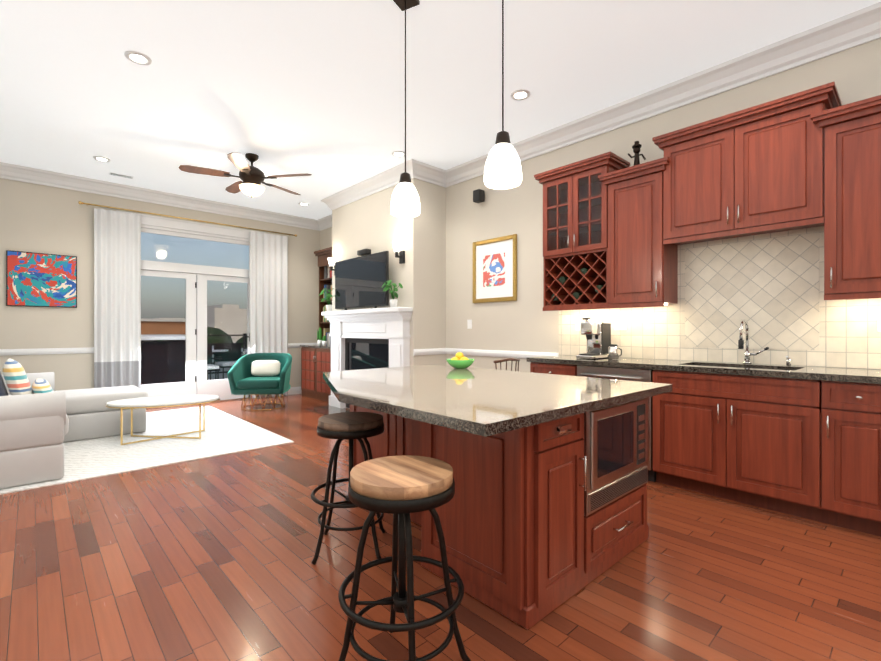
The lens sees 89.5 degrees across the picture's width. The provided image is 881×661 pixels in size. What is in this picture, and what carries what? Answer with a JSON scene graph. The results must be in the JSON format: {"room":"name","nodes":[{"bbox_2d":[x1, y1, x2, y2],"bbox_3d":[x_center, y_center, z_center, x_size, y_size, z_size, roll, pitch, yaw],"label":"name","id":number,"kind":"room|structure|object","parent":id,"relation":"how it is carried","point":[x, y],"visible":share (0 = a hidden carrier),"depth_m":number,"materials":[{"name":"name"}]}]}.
{"room":"kitchen and living room","nodes":[
{"label":"kitchen and living room","id":0,"kind":"room"},
{"bbox_2d":[0,178,319,390],"bbox_3d":[-4.530,-0.455,6.575,5.910,3.250,0.150,0,0,-43],"label":"wall","id":1,"kind":"structure","parent":0,"point":[36,218],"depth_m":6.04,"materials":[{"name":"beige paint"}]},
{"bbox_2d":[6,250,76,307],"bbox_3d":[-5.210,-0.660,5.823,0.690,0.700,0.033,0,0,-43],"label":"painting","id":2,"kind":"object","parent":1,"relation":"attached to","point":[33,279],"visible":0.89,"depth_m":5.79,"materials":[{"name":"multicoloured paint"}]},
{"bbox_2d":[0,162,323,230],"bbox_3d":[-4.378,-1.994,6.521,5.758,0.169,0.134,0,0,-43],"label":"crown molding","id":3,"kind":"structure","parent":1,"relation":"attached to","point":[9,171],"depth_m":6.52,"materials":[{"name":"white wood"}]},
{"bbox_2d":[78,201,296,236],"bbox_3d":[-3.784,-1.732,7.086,3.102,0.044,0.109,0,0,-43],"label":"curtain rod","id":4,"kind":"object","parent":1,"relation":"attached to","point":[87,204],"visible":1,"depth_m":6.83,"materials":[{"name":"gold metal"}]},
{"bbox_2d":[94,208,140,388],"bbox_3d":[-4.578,-0.266,6.309,0.540,2.848,0.071,0,0,-43],"label":"curtain","id":5,"kind":"object","parent":4,"relation":"hanging from","point":[117,299],"visible":0.88,"depth_m":6.31,"materials":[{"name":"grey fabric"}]},
{"bbox_2d":[250,231,287,397],"bbox_3d":[-2.993,-0.266,7.770,0.670,2.848,0.071,0,0,-43],"label":"curtain","id":6,"kind":"object","parent":4,"relation":"hanging from","point":[268,293],"visible":0.79,"depth_m":7.75,"materials":[{"name":"grey fabric"}]},
{"bbox_2d":[116,210,264,408],"bbox_3d":[-3.903,-0.272,7.112,2.120,2.885,0.172,0,0,-43],"label":"french door","id":7,"kind":"structure","parent":1,"relation":"in","point":[197,277],"depth_m":7.10,"materials":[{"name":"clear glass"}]},
{"bbox_2d":[270,386,301,396],"bbox_3d":[-2.717,1.105,8.133,1.070,0.130,0.015,0,0,-43],"label":"baseboard","id":8,"kind":"structure","parent":1,"relation":"attached to","point":[294,390],"depth_m":8.17,"materials":[{"name":"white wood"}]},
{"bbox_2d":[332,178,445,365],"bbox_3d":[-0.825,-0.455,6.503,0.560,3.250,2.040,0,0,-43],"label":"wall","id":9,"kind":"structure","parent":0,"point":[373,223],"depth_m":5.83,"materials":[{"name":"beige paint"}]},
{"bbox_2d":[328,258,334,275],"bbox_3d":[-1.672,-0.990,6.891,0.157,0.260,0.116,0,0,-43],"label":"sconce","id":10,"kind":"object","parent":9,"relation":"attached to","point":[331,261],"visible":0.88,"depth_m":6.85,"materials":[{"name":"black"}]},
{"bbox_2d":[357,249,370,255],"bbox_3d":[-1.085,-1.110,6.304,0.089,0.070,0.240,0,0,-43],"label":"speaker","id":11,"kind":"object","parent":9,"relation":"attached to","point":[362,252],"visible":0.98,"depth_m":6.25,"materials":[{"name":"black plastic"}]},
{"bbox_2d":[321,159,423,210],"bbox_3d":[-1.081,-1.994,6.267,0.134,0.169,2.310,0,0,-43],"label":"crown molding","id":12,"kind":"structure","parent":9,"relation":"attached to","point":[388,178],"depth_m":6.07,"materials":[{"name":"white wood"}]},
{"bbox_2d":[392,242,404,263],"bbox_3d":[-0.540,-0.990,5.663,0.157,0.260,0.116,0,0,-43],"label":"sconce","id":13,"kind":"object","parent":9,"relation":"attached to","point":[399,254],"visible":1,"depth_m":5.64,"materials":[{"name":"black"}]},
{"bbox_2d":[416,163,443,185],"bbox_3d":[-0.135,-1.994,5.659,0.390,0.169,0.134,0,0,-43],"label":"crown molding","id":14,"kind":"structure","parent":9,"relation":"attached to","point":[432,174],"depth_m":5.70,"materials":[{"name":"white wood"}]},
{"bbox_2d":[0,394,880,660],"bbox_3d":[-0.921,1.220,2.660,6.210,0.100,10.800,0,0,-43],"label":"floor","id":15,"kind":"structure","parent":0,"point":[208,559],"depth_m":2.08,"materials":[{"name":"brown wood"}]},
{"bbox_2d":[0,406,293,494],"bbox_3d":[-3.448,1.165,4.914,2.450,0.010,3.000,0,0,-43],"label":"rug","id":16,"kind":"object","parent":15,"relation":"on","point":[223,433],"visible":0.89,"depth_m":4.48,"materials":[{"name":"white carpet"}]},
{"bbox_2d":[0,372,147,488],"bbox_3d":[-3.868,0.704,4.330,1.800,0.909,2.560,0,0,-43],"label":"sofa","id":17,"kind":"object","parent":16,"relation":"on","point":[38,430],"visible":0.88,"depth_m":3.42,"materials":[{"name":"fabric"}]},
{"bbox_2d":[0,372,8,395],"bbox_3d":[-3.612,0.433,3.580,0.191,0.485,0.500,0,0,-43],"label":"pillow","id":18,"kind":"object","parent":17,"relation":"on","point":[3,391],"visible":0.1,"depth_m":3.52,"materials":[{"name":"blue fabric"}]},
{"bbox_2d":[2,358,33,394],"bbox_3d":[-3.472,0.452,3.661,0.194,0.442,0.460,0,0,-43],"label":"pillow","id":19,"kind":"object","parent":17,"relation":"on","point":[16,379],"visible":0.62,"depth_m":3.50,"materials":[{"name":"fabric"}]},
{"bbox_2d":[32,378,53,393],"bbox_3d":[-3.377,0.542,3.790,0.160,0.254,0.520,0,0,-43],"label":"pillow","id":20,"kind":"object","parent":17,"relation":"on","point":[39,385],"visible":0.56,"depth_m":3.62,"materials":[{"name":"fabric"}]},
{"bbox_2d":[106,395,219,444],"bbox_3d":[-2.975,0.952,4.806,1.013,0.413,0.682,0,0,-43],"label":"coffee table","id":21,"kind":"object","parent":16,"relation":"on","point":[160,401],"visible":1,"depth_m":4.73,"materials":[{"name":"white stone"}]},
{"bbox_2d":[227,353,291,410],"bbox_3d":[-2.711,0.764,6.839,0.814,0.809,0.809,0,0,-6],"label":"chair","id":22,"kind":"object","parent":15,"relation":"on","point":[243,380],"visible":0.94,"depth_m":6.58,"materials":[{"name":"fabric"}]},
{"bbox_2d":[251,360,279,375],"bbox_3d":[-2.718,0.583,6.909,0.440,0.243,0.134,0,0,-7],"label":"pillow","id":23,"kind":"object","parent":22,"relation":"on","point":[265,367],"visible":1,"depth_m":6.87,"materials":[{"name":"beige fabric"}]},
{"bbox_2d":[300,247,331,401],"bbox_3d":[-1.934,-0.210,7.697,0.552,2.760,1.200,0,0,-43],"label":"bookcase","id":24,"kind":"object","parent":15,"relation":"on","point":[315,362],"visible":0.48,"depth_m":7.72,"materials":[{"name":"brown wood"}]},
{"bbox_2d":[317,327,321,344],"bbox_3d":[-2.112,0.097,7.779,0.093,0.322,0.090,0,0,-43],"label":"plant","id":25,"kind":"object","parent":24,"relation":"in","point":[319,335],"visible":1,"depth_m":7.75,"materials":[{"name":"green plant"}]},
{"bbox_2d":[322,335,326,345],"bbox_3d":[-1.990,0.167,7.618,0.080,0.183,0.079,0,0,-43],"label":"plant","id":26,"kind":"object","parent":24,"relation":"in","point":[324,342],"visible":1,"depth_m":7.59,"materials":[{"name":"green plant"}]},
{"bbox_2d":[311,412,384,564],"bbox_3d":[-0.482,0.821,2.398,0.486,0.702,0.486,0,0,-43],"label":"stool","id":27,"kind":"object","parent":15,"relation":"on","point":[350,426],"visible":0.69,"depth_m":2.29,"materials":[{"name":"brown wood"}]},
{"bbox_2d":[304,307,412,414],"bbox_3d":[-1.203,0.440,6.107,0.528,1.460,1.960,0,0,-43],"label":"fireplace","id":28,"kind":"object","parent":15,"relation":"on","point":[372,338],"visible":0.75,"depth_m":6.20,"materials":[{"name":"white"}]},
{"bbox_2d":[317,287,334,310],"bbox_3d":[-1.732,-0.476,6.801,0.268,0.369,0.298,0,0,-43],"label":"plant","id":29,"kind":"object","parent":28,"relation":"on","point":[328,306],"visible":0.98,"depth_m":6.79,"materials":[{"name":"green plant"}]},
{"bbox_2d":[335,251,388,309],"bbox_3d":[-1.133,-0.663,6.253,0.130,0.743,1.330,0,0,-43],"label":"tv","id":30,"kind":"object","parent":28,"relation":"on","point":[360,281],"visible":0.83,"depth_m":6.17,"materials":[{"name":"black"}]},
{"bbox_2d":[382,280,402,306],"bbox_3d":[-0.617,-0.466,5.596,0.250,0.348,0.333,0,0,-43],"label":"plant","id":31,"kind":"object","parent":28,"relation":"on","point":[393,302],"visible":1,"depth_m":5.57,"materials":[{"name":"green plant"}]},
{"bbox_2d":[338,455,470,660],"bbox_3d":[-0.130,0.821,1.499,0.435,0.702,0.435,0,0,-43],"label":"stool","id":32,"kind":"object","parent":15,"relation":"on","point":[401,488],"visible":1,"depth_m":1.44,"materials":[{"name":"brown wood"}]},
{"bbox_2d":[350,396,650,629],"bbox_3d":[0.159,0.753,2.756,1.154,0.835,1.847,0,0,-43],"label":"kitchen island","id":33,"kind":"object","parent":15,"relation":"on","point":[528,544],"depth_m":1.90,"materials":[{"name":"brown wood"}]},
{"bbox_2d":[323,364,671,435],"bbox_3d":[0.047,0.314,2.635,1.540,0.040,1.950,0,0,-43],"label":"island countertop","id":34,"kind":"structure","parent":33,"relation":"on","point":[473,401],"depth_m":2.08,"materials":[{"name":"grey stone"}]},
{"bbox_2d":[446,352,474,368],"bbox_3d":[0.155,0.230,3.448,0.230,0.125,0.230,0,0,-43],"label":"fruit bowl","id":35,"kind":"object","parent":34,"relation":"on","point":[459,360],"visible":1,"depth_m":3.39,"materials":[{"name":"green ceramic"}]},
{"bbox_2d":[584,397,647,515],"bbox_3d":[0.902,0.590,2.224,0.660,0.496,0.026,0,0,-43],"label":"microwave","id":36,"kind":"object","parent":33,"relation":"in","point":[616,445],"visible":0.96,"depth_m":2.16,"materials":[{"name":"metal"}]},
{"bbox_2d":[493,358,519,370],"bbox_3d":[0.838,0.734,4.654,0.439,0.875,0.428,0,0,-43],"label":"chair","id":37,"kind":"object","parent":15,"relation":"on","point":[506,360],"visible":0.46,"depth_m":4.73,"materials":[{"name":"brown wood"}]},
{"bbox_2d":[530,362,576,375],"bbox_3d":[1.228,0.733,4.220,0.607,0.874,0.480,0,0,-43],"label":"base cabinet","id":38,"kind":"object","parent":15,"relation":"on","point":[535,367],"depth_m":4.00,"materials":[{"name":"brown wood"}]},
{"bbox_2d":[527,355,880,383],"bbox_3d":[2.348,0.362,2.987,0.631,0.215,3.850,0,0,-43],"label":"countertop","id":39,"kind":"structure","parent":38,"relation":"on","point":[833,374],"depth_m":3.15,"materials":[{"name":"stone"}]},
{"bbox_2d":[576,318,621,358],"bbox_3d":[1.484,0.069,4.027,0.360,0.369,0.360,0,0,-43],"label":"espresso machine","id":40,"kind":"object","parent":39,"relation":"on","point":[597,333],"visible":1,"depth_m":4.04,"materials":[{"name":"silver metal"}]},
{"bbox_2d":[738,319,790,365],"bbox_3d":[2.349,0.083,3.229,0.217,0.339,0.292,0,0,-43],"label":"faucet","id":41,"kind":"object","parent":39,"relation":"on","point":[747,354],"visible":0.98,"depth_m":3.32,"materials":[{"name":"silver metal"}]},
{"bbox_2d":[577,365,655,481],"bbox_3d":[1.590,0.733,3.792,0.644,0.870,0.620,0,0,-43],"label":"dishwasher","id":42,"kind":"object","parent":15,"relation":"on","point":[633,374],"visible":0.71,"depth_m":3.46,"materials":[{"name":"silver metal"}]},
{"bbox_2d":[653,386,801,516],"bbox_3d":[2.177,0.830,3.190,0.607,0.680,1.041,0,0,-43],"label":"base cabinet","id":43,"kind":"object","parent":15,"relation":"on","point":[741,446],"depth_m":2.99,"materials":[{"name":"brown wood"}]},
{"bbox_2d":[802,379,880,536],"bbox_3d":[2.602,0.733,2.729,0.607,0.874,0.457,0,0,-43],"label":"base cabinet","id":44,"kind":"object","parent":15,"relation":"on","point":[807,449],"depth_m":2.59,"materials":[{"name":"brown wood"}]},
{"bbox_2d":[0,0,880,219],"bbox_3d":[-0.921,-2.130,2.660,6.210,0.100,10.800,0,0,-43],"label":"ceiling","id":45,"kind":"structure","parent":0,"point":[315,89],"depth_m":3.62,"materials":[{"name":"white paint"}]},
{"bbox_2d":[93,156,110,161],"bbox_3d":[-4.098,-2.074,5.376,0.176,0.011,0.176,0,0,-43],"label":"recessed light","id":46,"kind":"object","parent":45,"relation":"in","point":[101,159],"visible":0.98,"depth_m":5.37,"materials":[{"name":"beige"}]},
{"bbox_2d":[109,172,133,178],"bbox_3d":[-4.280,-2.074,5.957,0.260,0.010,0.100,0,0,-43],"label":"ceiling vent","id":47,"kind":"object","parent":45,"relation":"in","point":[120,175],"visible":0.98,"depth_m":5.93,"materials":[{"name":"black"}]},
{"bbox_2d":[124,50,151,64],"bbox_3d":[-2.304,-2.074,3.385,0.176,0.011,0.176,0,0,-43],"label":"recessed light","id":48,"kind":"object","parent":45,"relation":"in","point":[139,58],"visible":1,"depth_m":3.38,"materials":[{"name":"beige"}]},
{"bbox_2d":[178,152,311,197],"bbox_3d":[-2.287,-1.830,5.318,1.436,0.500,1.390,0,0,-43],"label":"ceiling fan","id":49,"kind":"object","parent":45,"relation":"hanging from","point":[252,177],"visible":1,"depth_m":5.17,"materials":[{"name":"brown wood"}]},
{"bbox_2d":[298,202,308,205],"bbox_3d":[-2.244,-2.074,7.289,0.176,0.011,0.176,0,0,-43],"label":"recessed light","id":50,"kind":"object","parent":45,"relation":"in","point":[303,203],"visible":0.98,"depth_m":7.27,"materials":[{"name":"beige"}]},
{"bbox_2d":[392,151,404,156],"bbox_3d":[-0.488,-2.074,5.222,0.176,0.011,0.176,0,0,-43],"label":"recessed light","id":51,"kind":"object","parent":45,"relation":"in","point":[398,153],"visible":0.96,"depth_m":5.21,"materials":[{"name":"beige"}]},
{"bbox_2d":[390,0,419,217],"bbox_3d":[-0.219,-1.401,2.777,0.187,1.358,0.187,0,0,-43],"label":"pendant light","id":52,"kind":"object","parent":45,"relation":"hanging from","point":[405,202],"visible":1,"depth_m":2.73,"materials":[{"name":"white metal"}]},
{"bbox_2d":[484,0,521,188],"bbox_3d":[0.309,-1.401,2.203,0.187,1.358,0.187,0,0,-43],"label":"pendant light","id":53,"kind":"object","parent":45,"relation":"hanging from","point":[503,170],"visible":1,"depth_m":2.15,"materials":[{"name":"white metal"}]},
{"bbox_2d":[510,89,530,100],"bbox_3d":[0.705,-2.074,3.914,0.176,0.011,0.176,0,0,-43],"label":"recessed light","id":54,"kind":"object","parent":45,"relation":"in","point":[521,94],"visible":0.98,"depth_m":3.90,"materials":[{"name":"beige"}]},
{"bbox_2d":[320,38,880,371],"bbox_3d":[1.307,-0.455,4.714,0.150,3.250,10.800,0,0,-43],"label":"wall","id":55,"kind":"structure","parent":0,"point":[525,322],"depth_m":4.92,"materials":[{"name":"beige paint"}]},
{"bbox_2d":[316,214,331,228],"bbox_3d":[-1.809,-1.994,7.882,0.134,0.169,1.320,0,0,-43],"label":"crown molding","id":56,"kind":"structure","parent":55,"relation":"attached to","point":[325,222],"depth_m":8.25,"materials":[{"name":"white wood"}]},
{"bbox_2d":[467,320,471,328],"bbox_3d":[0.367,-0.080,5.616,0.008,0.115,0.075,0,0,-43],"label":"switch plate","id":57,"kind":"object","parent":55,"relation":"attached to","point":[469,324],"visible":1,"depth_m":5.61,"materials":[{"name":"white plastic"}]},
{"bbox_2d":[473,189,484,202],"bbox_3d":[0.476,-1.630,5.404,0.134,0.140,0.110,0,0,-43],"label":"speaker","id":58,"kind":"object","parent":55,"relation":"attached to","point":[478,195],"visible":1,"depth_m":5.36,"materials":[{"name":"black plastic"}]},
{"bbox_2d":[473,234,516,302],"bbox_3d":[0.637,-0.720,5.307,0.029,0.760,0.680,0,0,-43],"label":"framed picture","id":59,"kind":"object","parent":55,"relation":"attached to","point":[494,269],"visible":0.98,"depth_m":5.29,"materials":[{"name":"white paper"}]},
{"bbox_2d":[543,246,605,309],"bbox_3d":[1.373,-0.497,4.299,0.303,0.503,0.680,0,0,-43],"label":"wine rack","id":60,"kind":"object","parent":55,"relation":"attached to","point":[571,278],"depth_m":4.25,"materials":[{"name":"brown wood"}]},
{"bbox_2d":[606,162,677,305],"bbox_3d":[1.755,-0.778,3.869,0.324,1.095,0.470,0,0,-43],"label":"upper cabinet","id":61,"kind":"object","parent":55,"relation":"attached to","point":[617,230],"depth_m":3.74,"materials":[{"name":"brown wood"}]},
{"bbox_2d":[628,141,645,165],"bbox_3d":[1.714,-1.512,3.881,0.078,0.275,0.159,0,0,-43],"label":"sculpture","id":62,"kind":"object","parent":61,"relation":"on","point":[636,146],"visible":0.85,"depth_m":3.86,"materials":[{"name":"brown metal"}]},
{"bbox_2d":[440,1,880,187],"bbox_3d":[2.391,-1.995,3.327,0.134,0.169,6.988,0,0,-43],"label":"crown molding","id":63,"kind":"structure","parent":55,"relation":"attached to","point":[848,31],"depth_m":3.57,"materials":[{"name":"white wood"}]},
{"bbox_2d":[559,226,880,368],"bbox_3d":[2.567,-0.238,3.227,0.013,0.984,3.905,0,0,-43],"label":"backsplash","id":64,"kind":"structure","parent":55,"relation":"attached to","point":[769,287],"depth_m":3.41,"materials":[{"name":"tile"}]},
{"bbox_2d":[576,319,581,329],"bbox_3d":[1.397,-0.060,4.484,0.008,0.115,0.075,0,0,-43],"label":"electrical outlet","id":65,"kind":"object","parent":64,"relation":"attached to","point":[578,321],"visible":0.79,"depth_m":4.49,"materials":[{"name":"white plastic"}]},
{"bbox_2d":[615,318,626,329],"bbox_3d":[1.688,-0.060,4.168,0.008,0.115,0.115,0,0,-43],"label":"electrical outlet","id":66,"kind":"object","parent":64,"relation":"attached to","point":[620,323],"visible":1,"depth_m":4.16,"materials":[{"name":"white plastic"}]},
{"bbox_2d":[878,314,880,331],"bbox_3d":[2.895,-0.050,2.859,0.008,0.115,0.115,0,0,-43],"label":"electrical outlet","id":67,"kind":"object","parent":64,"relation":"attached to","point":[879,322],"visible":1,"depth_m":2.89,"materials":[{"name":"white plastic"}]},
{"bbox_2d":[662,94,833,245],"bbox_3d":[2.249,-1.120,3.332,0.324,0.780,0.990,0,0,-43],"label":"upper cabinet","id":68,"kind":"object","parent":55,"relation":"attached to","point":[764,172],"depth_m":3.15,"materials":[{"name":"brown wood"}]},
{"bbox_2d":[822,102,880,297],"bbox_3d":[2.751,-0.788,2.788,0.324,1.115,0.491,0,0,-43],"label":"upper cabinet","id":69,"kind":"object","parent":55,"relation":"attached to","point":[852,222],"depth_m":2.76,"materials":[{"name":"brown wood"}]},
{"label":"outside","id":70,"kind":"structure","parent":0,"visible":0},
{"bbox_2d":[141,304,246,379],"bbox_3d":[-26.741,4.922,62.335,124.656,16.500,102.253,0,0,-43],"label":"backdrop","id":71,"kind":"structure","parent":70,"point":[217,326],"depth_m":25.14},
{"bbox_3d":[-4.991,1.260,8.395,8.500,0.140,3.150,0,0,-43],"label":"deck","id":72,"kind":"object","parent":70,"visible":0},
{"bbox_2d":[141,334,185,384],"bbox_3d":[-5.192,0.630,7.359,1.700,1.120,0.700,0,0,-43],"label":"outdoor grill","id":73,"kind":"object","parent":72,"relation":"on","point":[149,371],"depth_m":7.41,"materials":[{"name":"black metal"}]},
{"bbox_2d":[207,343,244,379],"bbox_3d":[-4.640,0.730,9.011,1.294,0.920,1.820,0,0,-43],"label":"outdoor chair","id":74,"kind":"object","parent":72,"relation":"on","point":[230,359],"depth_m":9.26,"materials":[{"name":"black metal"}]},
{"bbox_2d":[207,333,246,373],"bbox_3d":[-6.002,0.630,9.469,8.530,1.120,0.060,0,0,-43],"label":"railing","id":75,"kind":"object","parent":72,"relation":"on","point":[244,335],"depth_m":10.60,"materials":[{"name":"black metal"}]},
{"bbox_3d":[-3.149,-0.455,0.606,0.150,3.250,10.800,0,0,-43],"label":"wall","id":76,"kind":"structure","parent":0,"visible":0},
{"bbox_2d":[0,347,93,355],"bbox_3d":[-5.620,0.275,5.450,2.719,0.080,0.025,0,0,-43],"label":"trim","id":77,"kind":"structure","parent":76,"relation":"attached to","point":[40,351],"depth_m":5.84,"materials":[{"name":"white wood"}]},
{"bbox_2d":[288,343,317,347],"bbox_3d":[-2.713,0.275,8.130,1.071,0.080,0.025,0,0,-43],"label":"trim","id":78,"kind":"structure","parent":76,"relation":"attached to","point":[290,345],"depth_m":8.19,"materials":[{"name":"white wood"}]},
{"bbox_2d":[413,348,445,355],"bbox_3d":[-0.136,0.275,5.732,0.531,0.080,0.025,0,0,-43],"label":"trim","id":79,"kind":"structure","parent":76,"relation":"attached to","point":[417,352],"depth_m":5.72,"materials":[{"name":"white wood"}]},
{"bbox_2d":[446,348,558,358],"bbox_3d":[0.649,0.275,5.297,0.025,0.080,1.729,0,0,-43],"label":"trim","id":80,"kind":"structure","parent":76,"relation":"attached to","point":[472,352],"depth_m":5.24,"materials":[{"name":"white wood"}]}
]}

